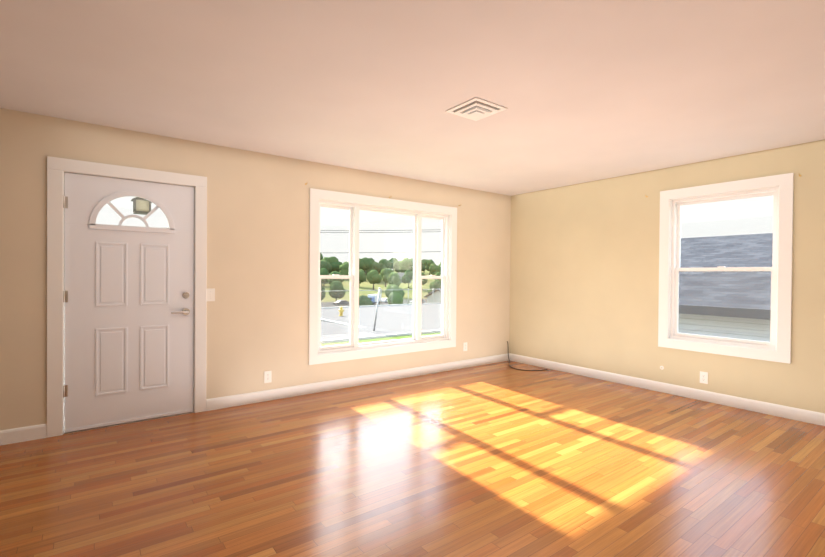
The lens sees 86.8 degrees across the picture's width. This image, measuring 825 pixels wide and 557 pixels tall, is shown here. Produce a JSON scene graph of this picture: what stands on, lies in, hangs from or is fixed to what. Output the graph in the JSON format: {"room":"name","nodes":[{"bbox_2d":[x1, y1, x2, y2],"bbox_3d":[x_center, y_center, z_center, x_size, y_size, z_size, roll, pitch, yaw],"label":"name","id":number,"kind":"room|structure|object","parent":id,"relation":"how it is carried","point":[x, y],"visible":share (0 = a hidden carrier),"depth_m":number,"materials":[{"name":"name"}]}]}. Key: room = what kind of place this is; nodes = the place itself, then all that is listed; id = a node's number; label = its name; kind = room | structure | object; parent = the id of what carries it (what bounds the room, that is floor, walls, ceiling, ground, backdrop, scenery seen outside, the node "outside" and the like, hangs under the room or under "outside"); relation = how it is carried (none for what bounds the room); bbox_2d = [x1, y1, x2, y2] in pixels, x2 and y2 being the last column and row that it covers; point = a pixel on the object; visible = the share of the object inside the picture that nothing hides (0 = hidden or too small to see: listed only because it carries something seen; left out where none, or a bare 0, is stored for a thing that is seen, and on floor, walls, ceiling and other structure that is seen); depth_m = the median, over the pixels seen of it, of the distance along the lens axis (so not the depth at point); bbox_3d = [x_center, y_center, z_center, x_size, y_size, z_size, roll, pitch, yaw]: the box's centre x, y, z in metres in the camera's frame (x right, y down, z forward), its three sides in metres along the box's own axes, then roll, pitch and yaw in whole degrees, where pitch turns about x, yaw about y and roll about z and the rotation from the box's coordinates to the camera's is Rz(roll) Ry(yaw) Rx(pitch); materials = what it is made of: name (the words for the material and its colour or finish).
{"room":"empty living room","nodes":[
{"label":"empty living room","id":0,"kind":"room"},
{"bbox_2d":[0,108,510,429],"bbox_3d":[-1.398,-0.010,4.438,7.300,2.440,0.150,0,1,-37],"label":"wall","id":1,"kind":"structure","parent":0,"point":[257,316],"depth_m":4.18,"materials":[{"name":"paint"}]},
{"bbox_2d":[0,423,46,444],"bbox_3d":[-3.457,1.156,2.812,1.695,0.105,0.014,0,1,-37],"label":"baseboard","id":2,"kind":"structure","parent":1,"relation":"attached to","point":[20,434],"depth_m":3.23,"materials":[{"name":"white wood"}]},
{"bbox_2d":[47,156,206,437],"bbox_3d":[-2.370,0.143,3.701,1.116,2.133,0.168,0,1,-37],"label":"door frame","id":3,"kind":"structure","parent":1,"relation":"attached to","point":[58,169],"depth_m":3.38,"materials":[{"name":"white wood"}]},
{"bbox_2d":[63,173,193,432],"bbox_3d":[-2.336,0.190,3.646,0.920,2.020,0.099,0,1,-37],"label":"door","id":4,"kind":"structure","parent":1,"relation":"in","point":[128,296],"depth_m":3.62,"materials":[{"name":"white paint"}]},
{"bbox_2d":[64,411,193,433],"bbox_3d":[-2.393,1.203,3.730,0.918,0.012,0.180,0,1,-37],"label":"door threshold sill","id":5,"kind":"structure","parent":1,"relation":"attached to","point":[127,423],"depth_m":3.63,"materials":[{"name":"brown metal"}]},
{"bbox_2d":[207,288,214,300],"bbox_3d":[-1.853,0.151,4.004,0.072,0.117,0.011,0,1,-37],"label":"light switch","id":6,"kind":"object","parent":1,"relation":"attached to","point":[210,294],"visible":1,"depth_m":4.00,"materials":[{"name":"white plastic"}]},
{"bbox_2d":[264,371,271,382],"bbox_3d":[-1.434,0.976,4.326,0.072,0.117,0.009,0,1,-37],"label":"electrical outlet","id":7,"kind":"object","parent":1,"relation":"attached to","point":[267,376],"visible":1,"depth_m":4.32,"materials":[{"name":"white plastic"}]},
{"bbox_2d":[206,353,507,410],"bbox_3d":[-0.236,1.160,5.222,4.119,0.105,0.014,0,1,-37],"label":"baseboard","id":8,"kind":"structure","parent":1,"relation":"attached to","point":[285,392],"depth_m":4.78,"materials":[{"name":"white wood"}]},
{"bbox_2d":[309,188,456,364],"bbox_3d":[-0.294,-0.018,5.253,2.079,1.854,0.168,0,1,-37],"label":"window","id":9,"kind":"structure","parent":1,"relation":"in","point":[353,276],"depth_m":5.11,"materials":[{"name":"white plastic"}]},
{"bbox_2d":[463,342,466,350],"bbox_3d":[0.720,0.929,5.938,0.072,0.117,0.009,0,1,-37],"label":"electrical outlet","id":10,"kind":"object","parent":1,"relation":"attached to","point":[464,346],"visible":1,"depth_m":5.93,"materials":[{"name":"white plastic"}]},
{"bbox_2d":[0,361,824,556],"bbox_3d":[0.494,1.297,1.907,7.300,0.100,6.500,0,1,-37],"label":"floor","id":11,"kind":"structure","parent":0,"point":[501,459],"depth_m":2.70,"materials":[{"name":"brown wood"}]},
{"bbox_2d":[507,341,547,370],"bbox_3d":[1.474,1.074,6.056,0.375,0.290,0.736,0,1,-37],"label":"cord","id":12,"kind":"object","parent":11,"relation":"on","point":[520,369],"visible":0.98,"depth_m":5.86,"materials":[{"name":"black plastic"}]},
{"bbox_2d":[0,0,824,195],"bbox_3d":[0.514,-1.253,1.885,7.300,0.120,6.500,0,1,-37],"label":"ceiling","id":13,"kind":"structure","parent":0,"point":[583,91],"depth_m":2.62,"materials":[{"name":"paint"}]},
{"bbox_2d":[445,97,507,120],"bbox_3d":[0.453,-1.185,3.102,0.310,0.036,0.310,0,1,-37],"label":"ceiling vent","id":14,"kind":"object","parent":13,"relation":"in","point":[476,109],"visible":1,"depth_m":3.06,"materials":[{"name":"white metal"}]},
{"bbox_2d":[509,140,824,412],"bbox_3d":[3.411,0.032,3.978,0.150,2.440,6.350,0,1,-37],"label":"wall","id":15,"kind":"structure","parent":0,"point":[584,275],"depth_m":5.01,"materials":[{"name":"paint"}]},
{"bbox_2d":[508,353,824,425],"bbox_3d":[3.283,1.198,4.012,0.014,0.105,6.170,0,1,-37],"label":"baseboard","id":16,"kind":"structure","parent":15,"relation":"attached to","point":[818,418],"depth_m":4.55,"materials":[{"name":"white wood"}]},
{"bbox_2d":[700,371,707,383],"bbox_3d":[2.966,1.010,4.440,0.009,0.117,0.072,0,1,-37],"label":"electrical outlet","id":17,"kind":"object","parent":15,"relation":"attached to","point":[704,377],"visible":1,"depth_m":4.43,"materials":[{"name":"white plastic"}]},
{"bbox_2d":[658,173,793,363],"bbox_3d":[3.103,-0.096,4.376,0.168,1.699,1.124,0,1,-37],"label":"window","id":18,"kind":"structure","parent":15,"relation":"in","point":[676,269],"depth_m":4.29,"materials":[{"name":"white plastic"}]},
{"label":"outside","id":19,"kind":"structure","parent":0,"visible":0},
{"bbox_2d":[321,270,440,346],"bbox_3d":[-0.369,0.601,192.490,620.000,14.000,380.000,0,1,-37],"label":"ground","id":20,"kind":"structure","parent":19,"point":[367,337],"depth_m":20.84,"materials":[{"name":"grey"}]},
{"bbox_2d":[131,197,151,214],"bbox_3d":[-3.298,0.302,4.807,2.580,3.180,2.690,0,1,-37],"label":"lantern","id":21,"kind":"object","parent":20,"relation":"on","point":[138,203],"depth_m":4.73,"materials":[{"name":"grey"}]},
{"bbox_2d":[156,227,440,252],"bbox_3d":[-36.267,1.298,37.854,92.270,13.294,2.001,0,0,-3],"label":"power lines","id":22,"kind":"object","parent":20,"relation":"on","point":[370,232],"depth_m":39.83,"materials":[{"name":"brown"}]},
{"bbox_2d":[321,283,324,299],"bbox_3d":[-25.180,3.643,110.553,6.583,8.282,7.270,0,1,-37],"label":"tree","id":23,"kind":"object","parent":20,"relation":"on","point":[323,290],"depth_m":109.66,"materials":[{"name":"green plant"}]},
{"bbox_2d":[320,268,328,285],"bbox_3d":[-42.776,-0.669,207.916,8.104,8.858,5.947,0,1,-37],"label":"tree","id":24,"kind":"object","parent":20,"relation":"on","point":[326,272],"depth_m":207.19,"materials":[{"name":"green plant"}]},
{"bbox_2d":[320,260,331,271],"bbox_3d":[-52.560,-5.209,258.170,9.230,10.871,10.301,0,1,-37],"label":"tree","id":25,"kind":"object","parent":20,"relation":"on","point":[326,266],"depth_m":254.65,"materials":[{"name":"green plant"}]},
{"bbox_2d":[323,257,338,263],"bbox_3d":[-53.988,-7.486,276.431,13.012,12.924,11.596,0,1,-37],"label":"tree","id":26,"kind":"object","parent":20,"relation":"on","point":[335,259],"depth_m":273.02,"materials":[{"name":"green plant"}]},
{"bbox_2d":[329,262,342,272],"bbox_3d":[-48.045,-5.627,272.996,8.841,10.070,11.037,0,1,-37],"label":"tree","id":27,"kind":"object","parent":20,"relation":"on","point":[335,265],"depth_m":268.95,"materials":[{"name":"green plant"}]},
{"bbox_2d":[328,271,343,283],"bbox_3d":[-34.265,0.693,195.689,6.638,8.271,7.595,0,1,-37],"label":"tree","id":28,"kind":"object","parent":20,"relation":"on","point":[331,273],"depth_m":193.86,"materials":[{"name":"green plant"}]},
{"bbox_2d":[329,281,344,300],"bbox_3d":[-23.637,4.303,137.076,5.353,7.235,5.579,0,1,-37],"label":"tree","id":29,"kind":"object","parent":20,"relation":"on","point":[337,289],"depth_m":135.54,"materials":[{"name":"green plant"}]},
{"bbox_2d":[333,300,348,304],"bbox_3d":[-20.508,6.896,125.047,4.400,1.420,1.960,0,1,-42],"label":"car","id":30,"kind":"object","parent":20,"relation":"on","point":[346,303],"depth_m":124.53,"materials":[{"name":"grey metal"}]},
{"bbox_2d":[339,262,348,274],"bbox_3d":[-39.694,-4.701,258.799,9.269,10.974,10.172,0,1,-37],"label":"tree","id":31,"kind":"object","parent":20,"relation":"on","point":[342,271],"depth_m":254.23,"materials":[{"name":"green plant"}]},
{"bbox_2d":[359,269,365,283],"bbox_3d":[-25.850,-0.204,212.468,7.370,8.865,8.419,0,1,-37],"label":"tree","id":32,"kind":"object","parent":20,"relation":"on","point":[361,277],"depth_m":209.46,"materials":[{"name":"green plant"}]},
{"bbox_2d":[359,295,372,305],"bbox_3d":[-9.522,5.363,85.332,3.772,4.461,4.121,0,1,-37],"label":"tree","id":33,"kind":"object","parent":20,"relation":"on","point":[361,300],"depth_m":84.17,"materials":[{"name":"green plant"}]},
{"bbox_2d":[359,257,373,275],"bbox_3d":[-27.416,-5.341,254.275,11.615,14.102,9.466,0,1,-37],"label":"tree","id":34,"kind":"object","parent":20,"relation":"on","point":[364,265],"depth_m":250.95,"materials":[{"name":"green plant"}]},
{"bbox_2d":[366,270,381,288],"bbox_3d":[-17.269,0.726,199.126,6.487,9.318,8.118,0,1,-37],"label":"tree","id":35,"kind":"object","parent":20,"relation":"on","point":[369,276],"depth_m":197.50,"materials":[{"name":"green plant"}]},
{"bbox_2d":[368,294,380,304],"bbox_3d":[-11.512,6.141,126.771,2.440,2.900,6.500,1,1,18],"label":"truck","id":36,"kind":"object","parent":20,"relation":"on","point":[374,297],"depth_m":125.73,"materials":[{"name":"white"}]},
{"bbox_2d":[373,262,379,271],"bbox_3d":[-24.096,-4.114,261.350,8.787,11.087,8.056,0,1,-37],"label":"tree","id":37,"kind":"object","parent":20,"relation":"on","point":[377,266],"depth_m":259.41,"materials":[{"name":"green plant"}]},
{"bbox_2d":[373,287,380,330],"bbox_3d":[-1.280,1.118,15.631,0.072,1.606,0.380,1,1,35],"label":"sign post","id":38,"kind":"object","parent":20,"relation":"on","point":[376,309],"depth_m":15.61,"materials":[{"name":"grey metal"}]},
{"bbox_2d":[321,288,440,305],"bbox_3d":[8.030,1.497,40.152,70.968,1.460,0.068,0,1,-37],"label":"fence","id":39,"kind":"object","parent":20,"relation":"on","point":[382,295],"depth_m":32.71,"materials":[{"name":"grey"}]},
{"bbox_2d":[378,263,386,274],"bbox_3d":[-21.617,-5.602,292.778,9.384,10.185,8.158,0,1,-37],"label":"tree","id":40,"kind":"object","parent":20,"relation":"on","point":[383,266],"depth_m":290.40,"materials":[{"name":"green plant"}]},
{"bbox_2d":[379,259,392,268],"bbox_3d":[-21.001,-8.646,326.325,12.037,12.086,8.368,0,1,-37],"label":"tree","id":41,"kind":"object","parent":20,"relation":"on","point":[389,265],"depth_m":324.22,"materials":[{"name":"green plant"}]},
{"bbox_2d":[380,268,393,286],"bbox_3d":[-12.158,-0.443,218.674,7.698,9.768,8.336,0,1,-37],"label":"tree","id":42,"kind":"object","parent":20,"relation":"on","point":[386,271],"depth_m":216.39,"materials":[{"name":"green plant"}]},
{"bbox_2d":[388,258,396,269],"bbox_3d":[-16.343,-10.998,364.076,9.970,12.416,12.649,0,1,-37],"label":"tree","id":43,"kind":"object","parent":20,"relation":"on","point":[394,260],"depth_m":360.65,"materials":[{"name":"green plant"}]},
{"bbox_2d":[387,272,400,286],"bbox_3d":[-7.039,2.340,174.260,6.191,9.901,6.142,0,1,-37],"label":"tree","id":44,"kind":"object","parent":20,"relation":"on","point":[393,276],"depth_m":172.05,"materials":[{"name":"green plant"}]},
{"bbox_2d":[385,284,404,304],"bbox_3d":[-4.094,4.575,110.448,6.036,6.288,5.628,0,1,-37],"label":"tree","id":45,"kind":"object","parent":20,"relation":"on","point":[391,287],"depth_m":108.91,"materials":[{"name":"green plant"}]},
{"bbox_2d":[393,261,399,272],"bbox_3d":[-9.827,-7.969,332.905,10.236,10.903,10.487,0,1,-37],"label":"tree","id":46,"kind":"object","parent":20,"relation":"on","point":[396,265],"depth_m":329.37,"materials":[{"name":"green plant"}]},
{"bbox_2d":[399,258,412,272],"bbox_3d":[-4.221,-6.681,290.711,9.683,14.289,9.144,0,1,-37],"label":"tree","id":47,"kind":"object","parent":20,"relation":"on","point":[404,268],"depth_m":288.10,"materials":[{"name":"green plant"}]},
{"bbox_2d":[401,270,412,287],"bbox_3d":[-1.766,0.290,219.593,7.405,9.274,6.669,0,1,-37],"label":"tree","id":48,"kind":"object","parent":20,"relation":"on","point":[410,278],"depth_m":217.23,"materials":[{"name":"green plant"}]},
{"bbox_2d":[421,272,426,284],"bbox_3d":[3.745,1.023,209.408,5.995,9.413,7.413,0,1,-37],"label":"tree","id":49,"kind":"object","parent":20,"relation":"on","point":[423,274],"depth_m":207.41,"materials":[{"name":"green plant"}]},
{"bbox_2d":[423,259,434,273],"bbox_3d":[14.043,-8.876,350.001,8.146,12.947,10.434,0,1,-37],"label":"tree","id":50,"kind":"object","parent":20,"relation":"on","point":[428,263],"depth_m":347.43,"materials":[{"name":"green plant"}]},
{"bbox_2d":[424,288,440,302],"bbox_3d":[6.984,4.577,71.889,7.800,5.980,6.800,0,1,-37],"label":"shed","id":51,"kind":"object","parent":20,"relation":"on","point":[433,297],"depth_m":70.62,"materials":[{"name":"grey"}]},
{"bbox_2d":[428,280,440,292],"bbox_3d":[8.462,4.225,148.492,7.215,7.342,5.841,0,1,-37],"label":"tree","id":52,"kind":"object","parent":20,"relation":"on","point":[436,283],"depth_m":146.79,"materials":[{"name":"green plant"}]},
{"bbox_2d":[429,263,440,274],"bbox_3d":[15.368,-4.447,292.976,8.050,11.508,7.413,0,1,-37],"label":"tree","id":53,"kind":"object","parent":20,"relation":"on","point":[433,265],"depth_m":290.77,"materials":[{"name":"green plant"}]},
{"bbox_2d":[678,233,772,341],"bbox_3d":[10.849,0.453,9.394,8.950,3.220,12.300,0,1,-37],"label":"house","id":54,"kind":"structure","parent":20,"relation":"on","point":[767,257],"depth_m":9.41,"materials":[{"name":"grey"}]}
]}

